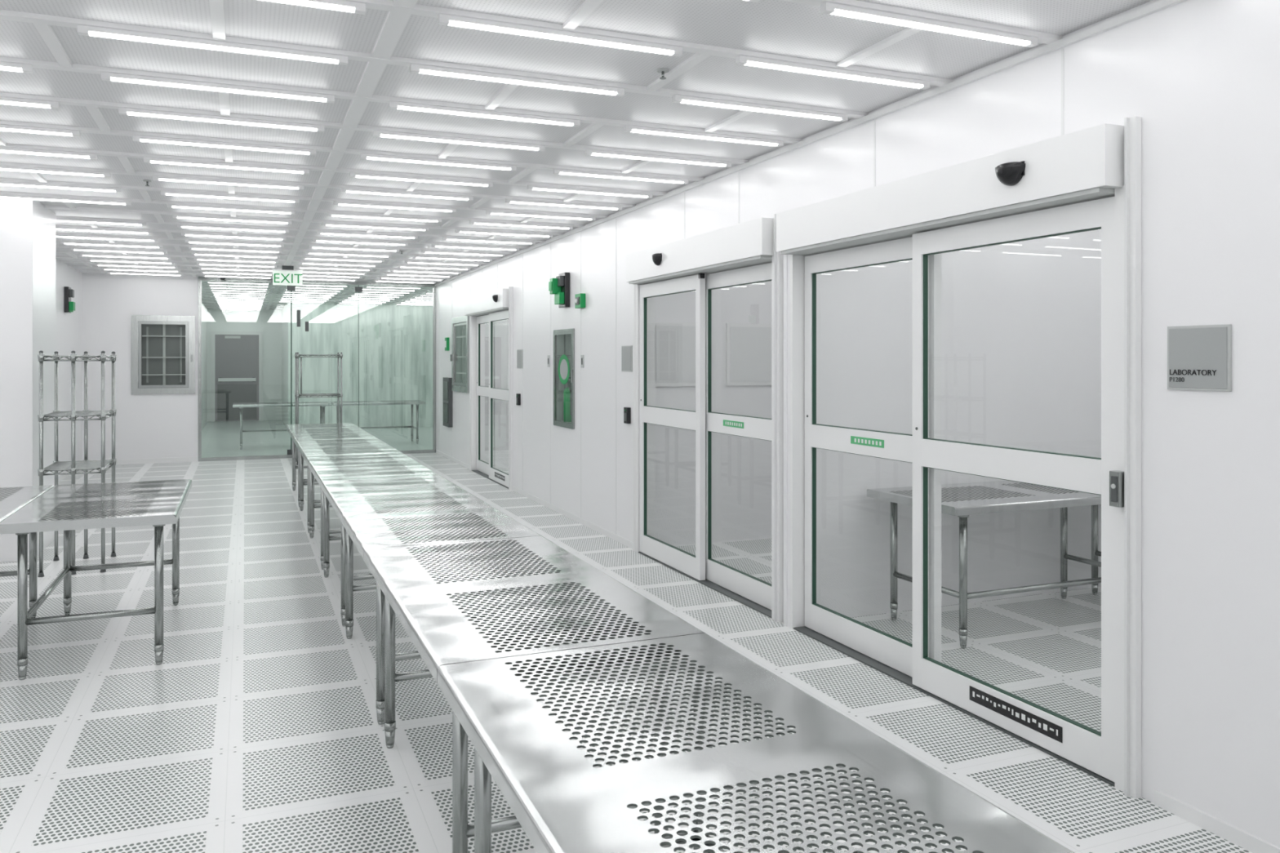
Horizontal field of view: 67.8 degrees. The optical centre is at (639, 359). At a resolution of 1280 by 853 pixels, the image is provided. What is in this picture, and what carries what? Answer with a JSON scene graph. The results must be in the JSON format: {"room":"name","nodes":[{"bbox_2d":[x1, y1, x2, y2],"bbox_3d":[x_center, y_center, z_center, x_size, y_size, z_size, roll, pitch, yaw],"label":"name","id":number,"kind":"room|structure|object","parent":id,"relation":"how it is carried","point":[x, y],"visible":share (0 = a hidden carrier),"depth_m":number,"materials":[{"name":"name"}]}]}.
{"room":"clean room","nodes":[
{"label":"clean room","id":0,"kind":"room"},
{"bbox_2d":[0,198,55,562],"bbox_3d":[-6.023,0.145,7.110,2.720,2.750,0.950,0,0,-23],"label":"wall","id":1,"kind":"structure","parent":0,"point":[27,228],"depth_m":7.17,"materials":[{"name":"white paint"}]},
{"bbox_2d":[55,258,82,475],"bbox_3d":[-6.802,0.145,10.684,0.100,2.750,6.250,0,0,-23],"label":"wall","id":2,"kind":"structure","parent":0,"point":[68,326],"depth_m":12.55,"materials":[{"name":"white paint"}]},
{"bbox_2d":[64,286,75,313],"bbox_3d":[-7.365,-0.765,12.307,0.100,0.330,0.200,0,0,-23],"label":"fire alarm strobe","id":3,"kind":"object","parent":2,"relation":"attached to","point":[69,306],"visible":1,"depth_m":12.24,"materials":[{"name":"black plastic"}]},
{"bbox_2d":[57,456,198,482],"bbox_3d":[-6.063,1.485,10.991,1.500,0.070,6.250,0,0,-23],"label":"baseboard","id":4,"kind":"structure","parent":2,"relation":"attached to","point":[60,477],"depth_m":13.92,"materials":[{"name":"white"}]},
{"bbox_2d":[82,272,198,460],"bbox_3d":[-7.329,0.145,13.914,1.600,2.750,0.120,0,0,-23],"label":"wall","id":5,"kind":"structure","parent":0,"point":[148,426],"depth_m":13.83,"materials":[{"name":"white paint"}]},
{"bbox_2d":[131,315,195,394],"bbox_3d":[-7.004,-0.065,14.016,0.840,1.150,0.180,0,0,-23],"label":"window","id":6,"kind":"structure","parent":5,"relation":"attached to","point":[163,347],"depth_m":14.05,"materials":[{"name":"silver metal"}]},
{"bbox_2d":[198,276,435,461],"bbox_3d":[-4.941,0.145,14.826,3.511,2.750,0.104,0,0,-23],"label":"glass partition frame","id":7,"kind":"structure","parent":5,"relation":"in","point":[357,289],"depth_m":14.67,"materials":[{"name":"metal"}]},
{"bbox_2d":[201,302,207,430],"bbox_3d":[-8.708,0.145,18.647,0.100,2.750,9.680,0,0,-23],"label":"wall","id":8,"kind":"structure","parent":0,"point":[204,310],"depth_m":21.70,"materials":[{"name":"white paint"}]},
{"bbox_2d":[207,308,281,422],"bbox_3d":[-9.750,0.145,23.508,1.900,2.750,0.100,0,0,-23],"label":"wall","id":9,"kind":"structure","parent":0,"point":[268,322],"depth_m":23.64,"materials":[{"name":"white paint"}]},
{"bbox_2d":[211,331,262,422],"bbox_3d":[-9.871,0.420,23.344,1.150,2.200,0.110,0,0,-23],"label":"door","id":10,"kind":"structure","parent":9,"relation":"in","point":[236,356],"depth_m":23.34,"materials":[{"name":"white metal"}]},
{"bbox_2d":[281,302,288,426],"bbox_3d":[-8.171,0.145,22.052,0.100,2.750,3.800,0,0,-23],"label":"wall","id":11,"kind":"structure","parent":0,"point":[285,310],"depth_m":21.70,"materials":[{"name":"white paint"}]},
{"bbox_2d":[288,302,432,427],"bbox_3d":[-5.508,0.145,21.046,4.250,2.750,0.100,0,0,-23],"label":"wall","id":12,"kind":"structure","parent":0,"point":[396,340],"depth_m":20.78,"materials":[{"name":"glass"}]},
{"bbox_2d":[482,319,570,468],"bbox_3d":[-0.371,0.145,13.963,3.987,2.750,0.080,0,0,-23],"label":"wall partition","id":13,"kind":"structure","parent":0,"point":[503,325],"depth_m":13.27,"materials":[{"name":"white"}]},
{"bbox_2d":[0,0,1151,310],"bbox_3d":[-3.323,-1.280,11.667,11.400,0.100,27.900,0,0,-23],"label":"ceiling","id":14,"kind":"structure","parent":0,"point":[776,27],"depth_m":4.29,"materials":[{"name":"white metal"}]},
{"bbox_2d":[142,179,151,186],"bbox_3d":[-3.388,-1.211,6.552,0.050,0.038,0.050,0,0,-23],"label":"sprinkler","id":15,"kind":"object","parent":14,"relation":"attached to","point":[147,181],"depth_m":6.55,"materials":[{"name":"silver metal"}]},
{"bbox_2d":[0,0,1037,310],"bbox_3d":[-3.456,-1.198,11.159,10.425,0.027,26.348,0,0,-23],"label":"lights","id":16,"kind":"object","parent":14,"relation":"attached to","point":[828,8],"depth_m":5.65},
{"bbox_2d":[0,0,1062,310],"bbox_3d":[-3.255,-1.221,11.504,11.200,0.018,26.854,0,0,-23],"label":"grid","id":17,"kind":"object","parent":14,"relation":"attached to","point":[399,13],"visible":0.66,"depth_m":5.20,"materials":[{"name":"white metal"}]},
{"bbox_2d":[272,265,302,285],"bbox_3d":[-4.581,-1.086,12.390,0.360,0.252,0.080,0,0,-23],"label":"exit sign","id":18,"kind":"object","parent":17,"relation":"hanging from","point":[286,276],"visible":1,"depth_m":12.37,"materials":[{"name":"white plastic"}]},
{"bbox_2d":[657,67,668,79],"bbox_3d":[0.097,-1.211,4.046,0.050,0.038,0.050,0,0,-23],"label":"sprinkler","id":19,"kind":"object","parent":14,"relation":"attached to","point":[662,70],"depth_m":4.04,"materials":[{"name":"silver metal"}]},
{"bbox_2d":[0,420,1252,852],"bbox_3d":[-3.323,1.570,11.667,11.400,0.100,27.900,0,0,-23],"label":"floor","id":20,"kind":"structure","parent":0,"point":[256,729],"depth_m":4.33,"materials":[{"name":"tile"}]},
{"bbox_2d":[0,484,53,617],"bbox_3d":[-3.598,1.140,4.917,0.750,0.760,1.496,0,0,-23],"label":"work table","id":21,"kind":"object","parent":20,"relation":"on","point":[13,499],"visible":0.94,"depth_m":5.54,"materials":[{"name":"silver metal"}]},
{"bbox_2d":[37,351,116,577],"bbox_3d":[-4.119,0.730,6.996,0.420,1.580,0.622,0,0,-23],"label":"wire shelving rack","id":22,"kind":"object","parent":20,"relation":"on","point":[86,464],"visible":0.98,"depth_m":6.79,"materials":[{"name":"silver metal"}]},
{"bbox_2d":[0,479,191,679],"bbox_3d":[-2.901,1.140,5.206,0.750,0.760,1.496,0,0,-23],"label":"work table","id":23,"kind":"object","parent":20,"relation":"on","point":[67,508],"visible":1,"depth_m":4.74,"materials":[{"name":"silver metal"}]},
{"bbox_2d":[232,401,331,449],"bbox_3d":[-6.188,1.140,16.487,1.571,0.760,0.750,0,0,-23],"label":"work table","id":24,"kind":"object","parent":20,"relation":"on","point":[322,405],"visible":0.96,"depth_m":16.28,"materials":[{"name":"silver metal"}]},
{"bbox_2d":[294,352,342,465],"bbox_3d":[-4.727,0.710,14.008,0.640,1.620,0.542,0,0,-23],"label":"wire shelving rack","id":25,"kind":"object","parent":20,"relation":"on","point":[297,395],"visible":0.65,"depth_m":13.88,"materials":[{"name":"silver metal"}]},
{"bbox_2d":[285,422,366,506],"bbox_3d":[-3.476,1.140,10.508,0.750,0.760,1.571,0,0,-23],"label":"work table","id":26,"kind":"object","parent":20,"relation":"on","point":[304,428],"visible":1,"depth_m":10.50,"materials":[{"name":"silver metal"}]},
{"bbox_2d":[292,431,388,533],"bbox_3d":[-2.872,1.140,9.053,0.750,0.760,1.571,0,0,-23],"label":"work table","id":27,"kind":"object","parent":20,"relation":"on","point":[338,439],"visible":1,"depth_m":9.00,"materials":[{"name":"silver metal"}]},
{"bbox_2d":[300,444,418,569],"bbox_3d":[-2.269,1.140,7.598,0.750,0.760,1.571,0,0,-23],"label":"work table","id":28,"kind":"object","parent":20,"relation":"on","point":[373,454],"visible":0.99,"depth_m":7.55,"materials":[{"name":"silver metal"}]},
{"bbox_2d":[329,400,425,444],"bbox_3d":[-4.710,1.140,17.100,1.571,0.760,0.750,0,0,-23],"label":"work table","id":29,"kind":"object","parent":20,"relation":"on","point":[416,402],"visible":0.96,"depth_m":17.07,"materials":[{"name":"silver metal"}]},
{"bbox_2d":[312,462,463,626],"bbox_3d":[-1.665,1.140,6.143,0.750,0.760,1.571,0,0,-23],"label":"work table","id":30,"kind":"object","parent":20,"relation":"on","point":[402,477],"visible":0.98,"depth_m":6.01,"materials":[{"name":"silver metal"}]},
{"bbox_2d":[330,489,542,724],"bbox_3d":[-1.062,1.140,4.688,0.750,0.760,1.571,0,0,-23],"label":"work table","id":31,"kind":"object","parent":20,"relation":"on","point":[374,521],"visible":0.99,"depth_m":4.51,"materials":[{"name":"silver metal"}]},
{"bbox_2d":[364,535,705,852],"bbox_3d":[-0.459,1.140,3.233,0.750,0.760,1.571,0,0,-23],"label":"work table","id":32,"kind":"object","parent":20,"relation":"on","point":[435,591],"visible":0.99,"depth_m":2.95,"materials":[{"name":"silver metal"}]},
{"bbox_2d":[436,633,1074,852],"bbox_3d":[0.145,1.140,1.779,0.750,0.760,1.571,0,0,-23],"label":"work table","id":33,"kind":"object","parent":20,"relation":"on","point":[562,803],"visible":1,"depth_m":1.80,"materials":[{"name":"silver metal"}]},
{"bbox_2d":[866,480,1101,648],"bbox_3d":[2.198,1.140,5.534,1.571,0.760,0.750,0,0,-23],"label":"work table","id":34,"kind":"object","parent":20,"relation":"on","point":[962,500],"visible":0.56,"depth_m":5.28,"materials":[{"name":"silver metal"}]},
{"bbox_2d":[1091,504,1101,595],"bbox_3d":[3.657,1.140,6.139,1.571,0.760,0.750,0,0,-23],"label":"work table","id":35,"kind":"object","parent":20,"relation":"on","point":[1095,553],"visible":0.02,"depth_m":6.14,"materials":[{"name":"silver metal"}]},
{"bbox_2d":[654,280,771,546],"bbox_3d":[1.908,0.145,8.467,3.987,2.750,0.080,0,0,-23],"label":"wall partition","id":36,"kind":"structure","parent":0,"point":[741,466],"depth_m":7.91,"materials":[{"name":"white"}]},
{"bbox_2d":[654,321,695,386],"bbox_3d":[0.343,-0.040,7.761,0.540,0.520,0.023,0,0,-23],"label":"panel","id":37,"kind":"object","parent":36,"relation":"attached to","point":[674,342],"visible":0.54,"depth_m":7.73,"materials":[{"name":"white"}]},
{"bbox_2d":[726,323,771,385],"bbox_3d":[0.971,-0.040,8.021,0.540,0.520,0.023,0,0,-23],"label":"panel","id":38,"kind":"object","parent":36,"relation":"attached to","point":[748,345],"visible":0.64,"depth_m":7.99,"materials":[{"name":"white"}]},
{"bbox_2d":[435,0,1279,848],"bbox_3d":[0.075,0.145,7.501,0.140,2.750,17.400,0,0,-23],"label":"wall","id":39,"kind":"structure","parent":0,"point":[1202,77],"depth_m":3.23,"materials":[{"name":"white paint"}]},
{"bbox_2d":[444,337,448,351],"bbox_3d":[-2.951,-0.230,14.555,0.045,0.200,0.150,0,0,-23],"label":"alarm pull station","id":40,"kind":"object","parent":39,"relation":"attached to","point":[446,340],"visible":1,"depth_m":14.49,"materials":[{"name":"green plastic"}]},
{"bbox_2d":[443,377,452,427],"bbox_3d":[-2.921,0.650,14.459,0.065,0.740,0.450,0,0,-23],"label":"air vent","id":41,"kind":"object","parent":39,"relation":"in","point":[447,393],"visible":0.97,"depth_m":14.28,"materials":[{"name":"grey metal"}]},
{"bbox_2d":[449,315,469,393],"bbox_3d":[-2.534,-0.070,13.700,0.190,1.080,1.090,0,0,-23],"label":"window","id":42,"kind":"structure","parent":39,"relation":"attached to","point":[460,356],"depth_m":14.04,"materials":[{"name":"silver metal"}]},
{"bbox_2d":[464,286,513,490],"bbox_3d":[-1.885,0.340,12.058,0.230,2.360,2.190,0,0,-23],"label":"door","id":43,"kind":"structure","parent":39,"relation":"in","point":[482,308],"depth_m":12.07,"materials":[{"name":"white metal"}]},
{"bbox_2d":[492,294,497,302],"bbox_3d":[-1.708,-0.720,11.309,0.088,0.089,0.106,0,0,-23],"label":"sensor","id":44,"kind":"object","parent":43,"relation":"attached to","point":[495,297],"visible":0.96,"depth_m":11.27,"materials":[{"name":"black plastic"}]},
{"bbox_2d":[515,393,520,405],"bbox_3d":[-1.377,0.455,10.775,0.034,0.130,0.080,0,0,-23],"label":"card reader","id":45,"kind":"object","parent":39,"relation":"attached to","point":[517,395],"visible":1,"depth_m":10.74,"materials":[{"name":"black plastic"}]},
{"bbox_2d":[516,349,523,368],"bbox_3d":[-1.356,-0.004,10.751,0.013,0.212,0.220,0,0,-23],"label":"sign plaque","id":46,"kind":"object","parent":39,"relation":"attached to","point":[519,352],"visible":1,"depth_m":10.73,"materials":[{"name":"grey"}]},
{"bbox_2d":[547,355,550,367],"bbox_3d":[-0.934,0.020,9.735,0.012,0.120,0.070,0,0,-23],"label":"light switch","id":47,"kind":"object","parent":39,"relation":"attached to","point":[548,356],"visible":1,"depth_m":9.72,"materials":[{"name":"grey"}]},
{"bbox_2d":[548,271,569,307],"bbox_3d":[-0.779,-0.665,9.171,0.155,0.330,0.200,0,0,-23],"label":"fire alarm strobe","id":48,"kind":"object","parent":39,"relation":"attached to","point":[559,286],"visible":1,"depth_m":9.11,"materials":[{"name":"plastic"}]},
{"bbox_2d":[553,328,574,429],"bbox_3d":[-0.682,0.185,9.287,0.169,0.950,0.620,0,0,-23],"label":"upper cabinet","id":49,"kind":"object","parent":39,"relation":"attached to","point":[563,343],"visible":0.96,"depth_m":9.39,"materials":[{"name":"silver metal"}]},
{"bbox_2d":[574,293,585,308],"bbox_3d":[-0.558,-0.535,8.754,0.070,0.130,0.160,0,0,-23],"label":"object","id":50,"kind":"object","parent":39,"relation":"attached to","point":[580,299],"visible":1,"depth_m":8.69,"materials":[{"name":"green plastic"}]},
{"bbox_2d":[581,355,583,368],"bbox_3d":[-0.531,0.020,8.765,0.012,0.120,0.070,0,0,-23],"label":"light switch","id":51,"kind":"object","parent":39,"relation":"attached to","point":[582,356],"visible":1,"depth_m":8.75,"materials":[{"name":"grey"}]},
{"bbox_2d":[621,345,632,372],"bbox_3d":[-0.107,-0.004,7.740,0.013,0.212,0.220,0,0,-23],"label":"sign plaque","id":52,"kind":"object","parent":39,"relation":"attached to","point":[626,350],"visible":1,"depth_m":7.71,"materials":[{"name":"grey"}]},
{"bbox_2d":[623,407,631,423],"bbox_3d":[-0.105,0.455,7.708,0.034,0.130,0.080,0,0,-23],"label":"card reader","id":53,"kind":"object","parent":39,"relation":"attached to","point":[627,411],"visible":1,"depth_m":7.68,"materials":[{"name":"black plastic"}]},
{"bbox_2d":[626,213,782,622],"bbox_3d":[0.404,0.340,6.539,0.230,2.360,2.240,0,0,-23],"label":"door","id":54,"kind":"structure","parent":39,"relation":"in","point":[744,253],"depth_m":6.50,"materials":[{"name":"white metal"}]},
{"bbox_2d":[652,253,662,265],"bbox_3d":[0.131,-0.720,6.875,0.088,0.089,0.106,0,0,-23],"label":"sensor","id":55,"kind":"object","parent":54,"relation":"attached to","point":[657,257],"visible":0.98,"depth_m":6.84,"materials":[{"name":"black plastic"}]},
{"bbox_2d":[451,48,1064,534],"bbox_3d":[0.029,0.170,7.428,0.002,2.700,16.912,0,0,-23],"label":"trim","id":56,"kind":"structure","parent":39,"relation":"attached to","point":[1063,49],"depth_m":7.98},
{"bbox_2d":[435,0,1186,286],"bbox_3d":[0.001,-1.199,7.470,0.020,0.027,17.400,0,0,-23],"label":"crown molding","id":57,"kind":"structure","parent":39,"relation":"attached to","point":[1159,5],"depth_m":4.39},
{"bbox_2d":[435,449,1279,852],"bbox_3d":[0.018,1.495,7.445,0.008,0.050,17.340,0,0,-23],"label":"baseboard","id":58,"kind":"structure","parent":39,"relation":"attached to","point":[1236,836],"depth_m":3.13,"materials":[{"name":"white"}]},
{"bbox_2d":[776,115,1141,799],"bbox_3d":[1.298,0.340,4.382,0.230,2.360,2.330,0,0,-23],"label":"door","id":59,"kind":"structure","parent":39,"relation":"in","point":[1089,179],"depth_m":4.02,"materials":[{"name":"white metal"}]},
{"bbox_2d":[995,160,1025,186],"bbox_3d":[1.445,-0.720,3.707,0.110,0.089,0.132,0,0,-23],"label":"sensor","id":60,"kind":"object","parent":59,"relation":"attached to","point":[1010,174],"visible":0.99,"depth_m":3.67,"materials":[{"name":"black plastic"}]},
{"bbox_2d":[1109,470,1124,507],"bbox_3d":[1.674,0.455,3.341,0.042,0.124,0.044,0,0,-23],"label":"card reader","id":61,"kind":"object","parent":59,"relation":"attached to","point":[1116,477],"visible":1,"depth_m":3.33,"materials":[{"name":"silver metal"}]},
{"bbox_2d":[1167,324,1231,391],"bbox_3d":[1.816,-0.004,3.101,0.015,0.212,0.221,0,0,-23],"label":"sign plaque","id":62,"kind":"object","parent":39,"relation":"attached to","point":[1199,357],"visible":1,"depth_m":3.09,"materials":[{"name":"grey metal"}]},
{"bbox_2d":[817,229,1101,617],"bbox_3d":[2.809,0.145,6.296,3.987,2.750,0.080,0,0,-23],"label":"wall partition","id":63,"kind":"structure","parent":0,"point":[1021,321],"depth_m":5.94,"materials":[{"name":"white"}]}
]}

